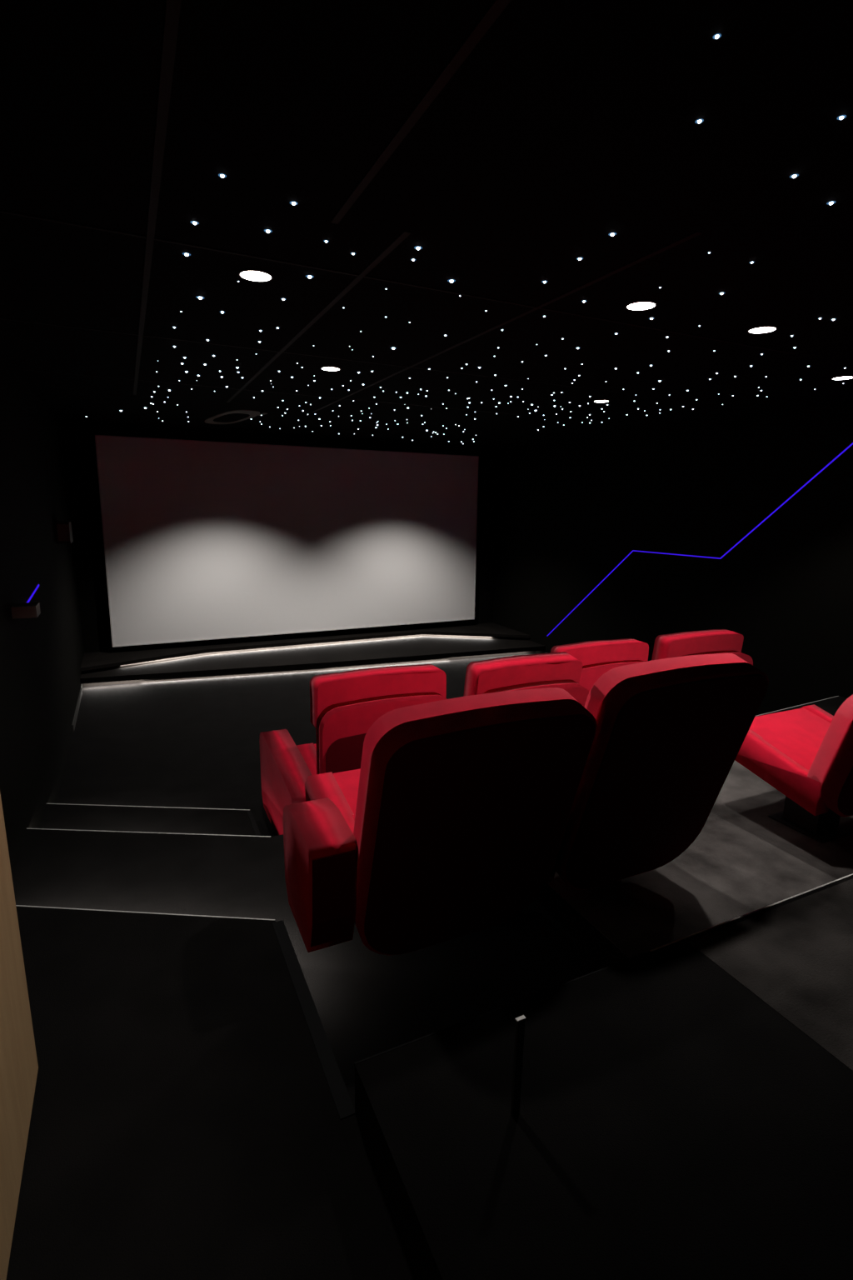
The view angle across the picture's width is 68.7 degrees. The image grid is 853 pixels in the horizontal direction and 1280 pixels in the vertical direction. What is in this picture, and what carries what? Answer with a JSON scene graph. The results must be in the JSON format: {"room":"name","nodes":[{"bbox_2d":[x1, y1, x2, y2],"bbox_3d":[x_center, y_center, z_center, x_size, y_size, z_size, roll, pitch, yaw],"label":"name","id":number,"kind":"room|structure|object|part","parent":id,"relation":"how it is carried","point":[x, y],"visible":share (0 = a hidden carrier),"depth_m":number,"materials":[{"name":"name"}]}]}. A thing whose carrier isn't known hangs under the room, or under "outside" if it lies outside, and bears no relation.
{"room":"auditorium","nodes":[
{"label":"auditorium","id":0,"kind":"room"},
{"bbox_2d":[0,348,84,877],"bbox_3d":[-2.284,-0.087,3.295,0.100,3.100,10.400,-5,13,-25],"label":"wall","id":1,"kind":"structure","parent":0,"point":[41,657],"depth_m":4.27,"materials":[{"name":"black fabric"}]},
{"bbox_2d":[10,602,40,619],"bbox_3d":[-2.313,-0.172,3.602,0.120,0.065,0.160,-5,13,-25],"label":"wall bracket","id":2,"kind":"object","parent":1,"relation":"attached to","point":[24,610],"visible":1,"depth_m":3.54,"materials":[{"name":"grey metal"}]},
{"bbox_2d":[26,584,39,602],"bbox_3d":[-2.703,-0.310,4.277,0.008,0.055,0.747,-5,13,-25],"label":"led strip","id":3,"kind":"object","parent":1,"relation":"attached to","point":[37,586],"visible":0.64,"depth_m":4.29,"materials":[{"name":"blue plastic"}]},
{"bbox_2d":[54,521,73,543],"bbox_3d":[-3.568,-1.061,6.134,0.120,0.200,0.328,-5,13,-25],"label":"wall speaker","id":4,"kind":"object","parent":1,"relation":"attached to","point":[63,532],"visible":1,"depth_m":6.00,"materials":[{"name":"black plastic"}]},
{"bbox_2d":[56,524,70,541],"bbox_3d":[-3.490,-1.030,5.997,0.100,0.160,0.008,-5,13,-25],"label":"grille","id":5,"kind":"object","parent":4,"relation":"attached to","point":[62,530],"depth_m":5.99,"materials":[{"name":"grey metal"}]},
{"bbox_2d":[71,687,82,731],"bbox_3d":[-3.702,0.720,6.615,0.012,0.068,1.350,-5,13,-25],"label":"baseboard","id":6,"kind":"structure","parent":1,"relation":"attached to","point":[76,713],"depth_m":6.48,"materials":[{"name":"grey"}]},
{"bbox_2d":[5,905,417,1279],"bbox_3d":[-0.441,1.492,0.989,1.050,0.190,3.930,-5,13,-25],"label":"floor","id":7,"kind":"structure","parent":0,"point":[186,1123],"depth_m":1.62,"materials":[{"name":"black carpet"}]},
{"bbox_2d":[0,793,38,1279],"bbox_3d":[-0.792,0.329,0.897,0.045,2.088,1.430,-5,13,-25],"label":"door","id":8,"kind":"structure","parent":7,"relation":"on","point":[18,1060],"depth_m":1.50,"materials":[{"name":"brown wood"}]},
{"bbox_2d":[271,920,354,1119],"bbox_3d":[-0.391,1.171,2.024,0.042,0.003,0.860,-5,13,-25],"label":"trim","id":9,"kind":"structure","parent":7,"relation":"on","point":[344,1106],"depth_m":1.92,"materials":[{"name":"black rubber"}]},
{"bbox_2d":[60,422,499,653],"bbox_3d":[-1.653,-1.344,9.158,6.170,3.100,0.100,-5,13,-25],"label":"screen frame","id":10,"kind":"structure","parent":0,"point":[78,439],"depth_m":8.14,"materials":[{"name":"black fabric"}]},
{"bbox_2d":[95,435,479,647],"bbox_3d":[-1.647,-1.410,9.001,5.384,2.629,0.156,-5,13,-25],"label":"projection screen","id":11,"kind":"object","parent":10,"relation":"attached to","point":[203,540],"visible":1,"depth_m":8.72,"materials":[{"name":"white fabric"}]},
{"bbox_2d":[80,634,529,674],"bbox_3d":[-1.420,0.106,8.916,6.170,0.045,1.100,-5,13,-25],"label":"trim","id":12,"kind":"structure","parent":10,"relation":"attached to","point":[414,635],"depth_m":8.97,"materials":[{"name":"silver metal"}]},
{"bbox_2d":[80,622,530,671],"bbox_3d":[-1.410,0.069,8.890,6.170,0.040,1.140,-5,13,-25],"label":"stage","id":13,"kind":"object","parent":10,"relation":"attached to","point":[91,661],"depth_m":8.83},
{"bbox_2d":[82,650,535,686],"bbox_3d":[-1.381,0.259,8.862,6.170,0.100,1.290,-5,13,-25],"label":"trim","id":14,"kind":"structure","parent":10,"relation":"attached to","point":[532,652],"depth_m":8.28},
{"bbox_2d":[80,635,545,684],"bbox_3d":[-1.329,0.203,8.738,6.170,0.065,1.530,-5,13,-25],"label":"step","id":15,"kind":"structure","parent":10,"relation":"attached to","point":[422,647],"depth_m":8.50,"materials":[{"name":"black"}]},
{"bbox_2d":[56,653,537,836],"bbox_3d":[0.522,1.250,4.956,6.370,0.120,10.400,-5,13,-25],"label":"floor","id":16,"kind":"structure","parent":0,"point":[188,742],"depth_m":5.97,"materials":[{"name":"black carpet"}]},
{"bbox_2d":[40,804,256,835],"bbox_3d":[-1.689,1.286,3.808,1.704,0.220,0.686,1,12,2],"label":"step","id":17,"kind":"structure","parent":16,"relation":"on","point":[97,817],"depth_m":3.96,"materials":[{"name":"black carpet"}]},
{"bbox_2d":[46,803,248,809],"bbox_3d":[-1.844,1.108,4.125,1.365,0.013,0.006,1,12,2],"label":"trim","id":18,"kind":"structure","parent":17,"relation":"attached to","point":[47,803],"depth_m":4.12,"materials":[{"name":"silver metal"}]},
{"bbox_2d":[26,828,269,836],"bbox_3d":[-1.519,1.055,3.401,1.351,0.013,0.006,1,12,2],"label":"trim","id":19,"kind":"structure","parent":17,"relation":"attached to","point":[27,828],"depth_m":3.40,"materials":[{"name":"silver metal"}]},
{"bbox_2d":[246,810,261,835],"bbox_3d":[-1.019,1.187,3.789,0.026,0.003,0.685,-5,13,-25],"label":"trim","id":20,"kind":"structure","parent":17,"relation":"attached to","point":[249,812],"depth_m":3.93,"materials":[{"name":"black rubber"}]},
{"bbox_2d":[259,664,446,835],"bbox_3d":[-0.492,0.732,4.072,1.000,1.230,1.027,-5,13,-25],"label":"seat","id":21,"kind":"object","parent":16,"relation":"on","point":[345,705],"visible":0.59,"depth_m":3.62,"materials":[{"name":"red fabric"}]},
{"bbox_3d":[-0.874,0.968,3.949,0.170,0.570,0.950,-5,13,-25],"label":"armrest","id":22,"kind":"part","parent":21,"relation":"part of","materials":[{"name":"red fabric"}]},
{"bbox_3d":[-0.209,0.907,3.698,0.796,0.818,0.056,-5,13,-25],"label":"panel","id":23,"kind":"part","parent":21,"relation":"part of","materials":[{"name":"red fabric"}]},
{"bbox_3d":[-0.232,0.827,3.731,0.830,0.999,0.147,-5,13,-25],"label":"backrest","id":24,"kind":"part","parent":21,"relation":"part of","materials":[{"name":"red fabric"}]},
{"bbox_2d":[463,651,589,706],"bbox_3d":[0.557,0.673,4.434,0.830,1.229,0.822,-5,13,-25],"label":"seat","id":25,"kind":"object","parent":16,"relation":"on","point":[561,670],"visible":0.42,"depth_m":4.06,"materials":[{"name":"red fabric"}]},
{"bbox_3d":[0.672,0.752,4.201,0.830,0.977,0.280,-5,13,-25],"label":"backrest","id":26,"kind":"part","parent":25,"relation":"part of","materials":[{"name":"red fabric"}]},
{"bbox_2d":[550,638,649,691],"bbox_3d":[1.252,0.588,4.922,0.830,1.212,0.682,-5,13,-25],"label":"seat","id":27,"kind":"object","parent":16,"relation":"on","point":[597,657],"visible":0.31,"depth_m":4.61,"materials":[{"name":"red fabric"}]},
{"bbox_3d":[1.364,0.655,4.692,0.830,0.982,0.130,-5,13,-25],"label":"backrest","id":28,"kind":"part","parent":27,"relation":"part of","materials":[{"name":"red fabric"}]},
{"bbox_2d":[651,629,753,665],"bbox_3d":[2.110,0.473,5.457,0.990,1.239,1.086,-5,13,-25],"label":"seat","id":29,"kind":"object","parent":16,"relation":"on","point":[713,641],"visible":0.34,"depth_m":4.92,"materials":[{"name":"red fabric"}]},
{"bbox_3d":[2.224,0.585,5.044,0.830,0.998,0.216,-5,13,-25],"label":"backrest","id":30,"kind":"part","parent":29,"relation":"part of","materials":[{"name":"red fabric"}]},
{"bbox_2d":[12,829,629,1109],"bbox_3d":[1.649,1.501,2.583,6.170,0.430,4.950,-5,13,-25],"label":"platform","id":31,"kind":"object","parent":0,"point":[367,1002],"visible":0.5,"depth_m":2.65,"materials":[{"name":"black carpet"}]},
{"bbox_2d":[15,905,274,920],"bbox_3d":[-1.171,1.073,2.449,1.170,0.013,0.006,2,12,3],"label":"trim","id":32,"kind":"structure","parent":31,"relation":"attached to","point":[16,905],"depth_m":2.44,"materials":[{"name":"silver metal"}]},
{"bbox_2d":[282,687,597,954],"bbox_3d":[-0.009,0.681,2.498,1.055,1.152,0.977,-5,13,-25],"label":"seat","id":33,"kind":"object","parent":31,"relation":"on","point":[452,821],"visible":1,"depth_m":2.14,"materials":[{"name":"red fabric"}]},
{"bbox_3d":[-0.402,0.849,2.314,0.165,0.449,0.410,-5,13,-25],"label":"armrest","id":34,"kind":"part","parent":33,"relation":"part of","materials":[{"name":"red fabric"}]},
{"bbox_3d":[-0.327,0.895,2.161,0.149,0.365,0.067,-5,13,-25],"label":"arm panel","id":35,"kind":"part","parent":33,"relation":"part of","materials":[{"name":"red fabric"}]},
{"bbox_2d":[332,768,360,820],"bbox_3d":[-0.036,0.755,2.681,0.620,0.270,0.640,-5,13,-25],"label":"seat cushion","id":36,"kind":"object","parent":33,"relation":"on","point":[345,784],"depth_m":2.66,"materials":[{"name":"red fabric"}]},
{"bbox_3d":[0.173,0.708,2.225,0.786,0.989,0.330,-5,13,-25],"label":"panel","id":37,"kind":"part","parent":33,"relation":"part of","materials":[{"name":"red fabric"}]},
{"bbox_3d":[0.445,0.778,2.709,0.070,0.449,0.410,-5,13,-25],"label":"armrest","id":38,"kind":"part","parent":33,"relation":"part of","materials":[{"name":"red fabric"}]},
{"bbox_3d":[0.521,0.825,2.556,0.054,0.365,0.067,-5,13,-25],"label":"arm panel","id":39,"kind":"part","parent":33,"relation":"part of","materials":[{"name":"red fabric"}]},
{"bbox_2d":[547,760,852,958],"bbox_3d":[2.308,1.020,3.837,3.850,0.002,1.790,-5,13,-25],"label":"floor","id":40,"kind":"structure","parent":31,"relation":"on","point":[743,861],"depth_m":3.08,"materials":[{"name":"grey carpet"}]},
{"bbox_2d":[556,653,769,889],"bbox_3d":[0.844,0.582,2.922,0.820,1.195,0.999,-5,13,-25],"label":"seat","id":41,"kind":"object","parent":40,"relation":"on","point":[671,732],"visible":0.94,"depth_m":2.52,"materials":[{"name":"red fabric"}]},
{"bbox_2d":[735,694,852,843],"bbox_3d":[2.241,0.620,3.470,0.830,0.936,0.862,-5,13,-25],"label":"seat","id":42,"kind":"object","parent":40,"relation":"on","point":[806,753],"visible":0.91,"depth_m":3.36,"materials":[{"name":"red fabric"}]},
{"bbox_2d":[750,707,830,769],"bbox_3d":[2.189,0.628,3.583,0.630,0.270,0.600,-5,13,-25],"label":"seat cushion","id":43,"kind":"object","parent":42,"relation":"on","point":[798,735],"depth_m":3.59,"materials":[{"name":"red fabric"}]},
{"bbox_3d":[2.356,0.555,3.212,0.830,0.695,0.319,-5,13,-25],"label":"backrest","id":44,"kind":"part","parent":42,"relation":"part of","materials":[{"name":"red fabric"}]},
{"bbox_3d":[2.385,0.583,3.154,0.796,0.634,0.196,-5,13,-25],"label":"panel","id":45,"kind":"part","parent":42,"relation":"part of","materials":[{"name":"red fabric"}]},
{"bbox_2d":[0,0,852,449],"bbox_3d":[0.576,-1.887,4.277,6.370,0.100,10.400,-5,13,-25],"label":"ceiling","id":46,"kind":"structure","parent":0,"point":[569,125],"depth_m":1.94,"materials":[{"name":"black"}]},
{"bbox_2d":[133,0,181,394],"bbox_3d":[-1.451,-1.632,3.182,0.024,0.004,5.100,-5,13,-25],"label":"trim","id":47,"kind":"structure","parent":46,"relation":"attached to","point":[172,16],"depth_m":1.58,"materials":[{"name":"black"}]},
{"bbox_2d":[182,252,190,256],"bbox_3d":[-0.895,-1.436,2.327,0.030,0.007,0.029,-5,13,-25],"label":"recessed light","id":48,"kind":"object","parent":46,"relation":"in","point":[187,254],"visible":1,"depth_m":2.32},
{"bbox_2d":[190,220,199,224],"bbox_3d":[-0.767,-1.377,2.063,0.027,0.006,0.026,-5,13,-25],"label":"recessed light","id":49,"kind":"object","parent":46,"relation":"in","point":[194,222],"visible":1,"depth_m":2.06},
{"bbox_2d":[218,173,226,177],"bbox_3d":[-0.577,-1.309,1.762,0.023,0.006,0.022,-5,13,-25],"label":"recessed light","id":50,"kind":"object","parent":46,"relation":"in","point":[221,175],"visible":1,"depth_m":1.76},
{"bbox_2d":[205,410,267,424],"bbox_3d":[-2.127,-2.427,6.816,0.385,0.008,1.360,-7,15,-33],"label":"ceiling vent","id":51,"kind":"object","parent":46,"relation":"in","point":[234,416],"visible":1,"depth_m":6.71,"materials":[{"name":"grey metal"}]},
{"bbox_2d":[213,413,249,422],"bbox_3d":[-2.138,-2.426,6.809,0.248,0.008,0.876,-7,15,-33],"label":"grille","id":52,"kind":"object","parent":51,"relation":"attached to","point":[226,417],"depth_m":6.78,"materials":[{"name":"black fabric"}]},
{"bbox_2d":[237,268,274,282],"bbox_3d":[-0.693,-1.477,2.529,0.144,0.006,0.144,-5,13,-25],"label":"fitting","id":53,"kind":"object","parent":46,"relation":"attached to","point":[249,274],"visible":1,"depth_m":2.52,"materials":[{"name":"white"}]},
{"bbox_2d":[240,270,271,281],"bbox_3d":[-0.693,-1.476,2.529,0.122,0.001,0.122,-5,13,-25],"label":"diffuser","id":54,"kind":"object","parent":53,"relation":"attached to","point":[250,275],"depth_m":2.53,"materials":[{"name":"white plastic"}]},
{"bbox_2d":[16,368,516,414],"bbox_3d":[-1.008,-2.088,5.324,4.220,0.004,0.012,-5,13,-25],"label":"trim","id":55,"kind":"structure","parent":46,"relation":"attached to","point":[17,368],"depth_m":5.09,"materials":[{"name":"black"}]},
{"bbox_2d":[264,229,272,233],"bbox_3d":[-0.538,-1.384,2.115,0.028,0.007,0.026,-5,13,-25],"label":"recessed light","id":56,"kind":"object","parent":46,"relation":"in","point":[267,231],"visible":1,"depth_m":2.11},
{"bbox_2d":[290,200,298,204],"bbox_3d":[-0.408,-1.339,1.916,0.025,0.006,0.024,-5,13,-25],"label":"recessed light","id":57,"kind":"object","parent":46,"relation":"in","point":[292,202],"visible":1,"depth_m":1.91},
{"bbox_2d":[0,317,619,392],"bbox_3d":[-0.383,-1.799,4.036,4.220,0.004,0.012,-5,13,-25],"label":"trim","id":58,"kind":"structure","parent":46,"relation":"attached to","point":[0,317],"depth_m":3.78,"materials":[{"name":"black"}]},
{"bbox_2d":[226,230,411,402],"bbox_3d":[-0.950,-1.785,3.929,0.024,0.004,4.150,-5,13,-25],"label":"trim","id":59,"kind":"structure","parent":46,"relation":"attached to","point":[405,234],"depth_m":2.78,"materials":[{"name":"black"}]},
{"bbox_2d":[320,365,341,370],"bbox_3d":[-0.653,-1.849,4.251,0.144,0.006,0.144,-5,13,-25],"label":"fitting","id":60,"kind":"object","parent":46,"relation":"attached to","point":[325,367],"visible":1,"depth_m":4.24,"materials":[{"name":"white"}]},
{"bbox_2d":[321,367,339,370],"bbox_3d":[-0.653,-1.848,4.251,0.122,0.001,0.122,-5,13,-25],"label":"diffuser","id":61,"kind":"object","parent":60,"relation":"attached to","point":[324,368],"depth_m":4.25,"materials":[{"name":"white plastic"}]},
{"bbox_2d":[0,210,795,354],"bbox_3d":[0.241,-1.509,2.749,4.220,0.004,0.012,-5,13,-25],"label":"trim","id":62,"kind":"structure","parent":46,"relation":"attached to","point":[1,211],"depth_m":2.47,"materials":[{"name":"black"}]},
{"bbox_2d":[414,245,422,249],"bbox_3d":[-0.030,-1.401,2.233,0.029,0.007,0.028,-5,13,-25],"label":"recessed light","id":63,"kind":"object","parent":46,"relation":"in","point":[417,247],"visible":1,"depth_m":2.23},
{"bbox_2d":[330,0,510,224],"bbox_3d":[-0.024,-1.237,1.468,0.024,0.004,1.300,-5,13,-25],"label":"trim","id":64,"kind":"structure","parent":46,"relation":"attached to","point":[497,7],"depth_m":1.40,"materials":[{"name":"black"}]},
{"bbox_2d":[311,230,703,412],"bbox_3d":[-0.121,-1.825,4.180,0.024,0.004,4.800,-5,13,-25],"label":"trim","id":65,"kind":"structure","parent":46,"relation":"attached to","point":[689,237],"depth_m":2.76,"materials":[{"name":"black"}]},
{"bbox_2d":[593,399,609,402],"bbox_3d":[1.502,-2.051,5.355,0.144,0.006,0.144,-5,13,-25],"label":"fitting","id":66,"kind":"object","parent":46,"relation":"attached to","point":[599,400],"visible":1,"depth_m":5.35,"materials":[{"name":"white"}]},
{"bbox_2d":[595,400,609,402],"bbox_3d":[1.502,-2.050,5.356,0.122,0.001,0.122,-5,13,-25],"label":"diffuser","id":67,"kind":"object","parent":66,"relation":"attached to","point":[602,401],"depth_m":5.35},
{"bbox_2d":[608,232,616,236],"bbox_3d":[0.625,-1.360,2.095,0.027,0.006,0.026,-5,13,-25],"label":"recessed light","id":68,"kind":"object","parent":46,"relation":"in","point":[612,234],"visible":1,"depth_m":2.09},
{"bbox_2d":[625,300,658,310],"bbox_3d":[0.971,-1.511,2.821,0.144,0.006,0.144,-5,13,-25],"label":"fitting","id":69,"kind":"object","parent":46,"relation":"attached to","point":[641,305],"visible":1,"depth_m":2.81,"materials":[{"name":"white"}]},
{"bbox_2d":[627,302,655,309],"bbox_3d":[0.971,-1.510,2.821,0.122,0.001,0.122,-5,13,-25],"label":"diffuser","id":70,"kind":"object","parent":69,"relation":"attached to","point":[638,306],"depth_m":2.82,"materials":[{"name":"white plastic"}]},
{"bbox_2d":[695,118,704,123],"bbox_3d":[0.647,-1.227,1.478,0.019,0.005,0.018,-5,13,-25],"label":"recessed light","id":71,"kind":"object","parent":46,"relation":"in","point":[698,121],"visible":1,"depth_m":1.48,"materials":[{"name":"white"}]},
{"bbox_2d":[713,33,721,39],"bbox_3d":[0.565,-1.172,1.213,0.016,0.004,0.015,-5,13,-25],"label":"recessed light","id":72,"kind":"object","parent":46,"relation":"in","point":[717,36],"visible":1,"depth_m":1.21,"materials":[{"name":"white"}]},
{"bbox_2d":[746,325,778,334],"bbox_3d":[1.703,-1.573,3.162,0.144,0.006,0.144,-5,13,-25],"label":"fitting","id":73,"kind":"object","parent":46,"relation":"attached to","point":[765,328],"visible":1,"depth_m":3.15,"materials":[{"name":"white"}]},
{"bbox_2d":[749,326,775,333],"bbox_3d":[1.703,-1.572,3.162,0.122,0.001,0.122,-5,13,-25],"label":"diffuser","id":74,"kind":"object","parent":73,"relation":"attached to","point":[760,330],"depth_m":3.17,"materials":[{"name":"white plastic"}]},
{"bbox_2d":[790,174,799,178],"bbox_3d":[1.010,-1.271,1.712,0.023,0.005,0.022,-5,13,-25],"label":"recessed light","id":75,"kind":"object","parent":46,"relation":"in","point":[793,176],"visible":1,"depth_m":1.71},
{"bbox_2d":[826,200,835,204],"bbox_3d":[1.205,-1.299,1.857,0.024,0.006,0.023,-5,13,-25],"label":"recessed light","id":76,"kind":"object","parent":46,"relation":"in","point":[831,202],"visible":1,"depth_m":1.85,"materials":[{"name":"white"}]},
{"bbox_2d":[830,375,852,379],"bbox_3d":[2.848,-1.792,4.264,0.144,0.006,0.144,-5,13,-25],"label":"fitting","id":77,"kind":"object","parent":46,"relation":"attached to","point":[847,377],"visible":1,"depth_m":4.26,"materials":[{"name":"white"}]},
{"bbox_2d":[833,376,852,379],"bbox_3d":[2.848,-1.791,4.265,0.122,0.001,0.122,-5,13,-25],"label":"diffuser","id":78,"kind":"object","parent":77,"relation":"attached to","point":[842,377],"depth_m":4.26,"materials":[{"name":"white plastic"}]},
{"bbox_2d":[837,115,846,119],"bbox_3d":[0.968,-1.217,1.455,0.019,0.005,0.018,-5,13,-25],"label":"recessed light","id":79,"kind":"object","parent":46,"relation":"in","point":[842,117],"visible":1,"depth_m":1.45,"materials":[{"name":"white"}]},
{"bbox_2d":[355,875,852,1279],"bbox_3d":[2.656,1.324,1.636,5.120,0.350,2.490,-5,13,-25],"label":"platform","id":80,"kind":"object","parent":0,"point":[672,1123],"visible":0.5,"depth_m":1.45,"materials":[{"name":"black carpet"}]},
{"bbox_2d":[354,950,650,1066],"bbox_3d":[0.274,1.066,1.835,1.020,0.013,0.006,-5,13,-25],"label":"trim","id":81,"kind":"structure","parent":80,"relation":"attached to","point":[647,952],"depth_m":1.80,"materials":[{"name":"black rubber"}]},
{"bbox_2d":[510,1015,525,1117],"bbox_3d":[0.214,1.002,1.463,0.023,0.271,0.009,-5,13,-25],"label":"post","id":82,"kind":"object","parent":80,"relation":"on","point":[520,1021],"visible":1,"depth_m":1.46,"materials":[{"name":"black plastic"}]},
{"bbox_2d":[650,873,852,951],"bbox_3d":[2.588,0.873,2.913,4.100,0.013,0.006,-5,13,-25],"label":"trim","id":83,"kind":"structure","parent":80,"relation":"attached to","point":[702,931],"depth_m":2.24,"materials":[{"name":"silver metal"}]},
{"bbox_2d":[688,878,852,1070],"bbox_3d":[3.192,1.110,1.837,3.950,0.002,2.470,-5,13,-25],"label":"floor","id":84,"kind":"structure","parent":80,"relation":"on","point":[797,957],"depth_m":2.02,"materials":[{"name":"grey carpet"}]},
{"bbox_2d":[492,401,852,715],"bbox_3d":[3.382,-0.561,5.936,0.100,3.100,10.400,-5,13,-25],"label":"wall","id":85,"kind":"structure","parent":0,"point":[570,512],"depth_m":6.68,"materials":[{"name":"black fabric"}]},
{"bbox_2d":[547,442,852,635],"bbox_3d":[2.773,-0.968,7.046,0.008,2.768,4.452,-5,13,-25],"label":"led strip","id":86,"kind":"object","parent":85,"relation":"attached to","point":[847,447],"visible":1,"depth_m":6.36,"materials":[{"name":"blue plastic"}]},
{"bbox_2d":[755,695,847,716],"bbox_3d":[3.474,0.820,4.409,1.230,0.190,1.900,-5,13,-25],"label":"step","id":87,"kind":"structure","parent":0,"point":[832,705],"depth_m":5.21,"materials":[{"name":"black carpet"}]},
{"bbox_2d":[757,695,838,715],"bbox_3d":[3.089,0.553,5.188,1.233,0.013,0.006,-6,14,-29],"label":"trim","id":88,"kind":"structure","parent":87,"relation":"attached to","point":[837,696],"depth_m":5.17,"materials":[{"name":"silver metal"}]}
]}

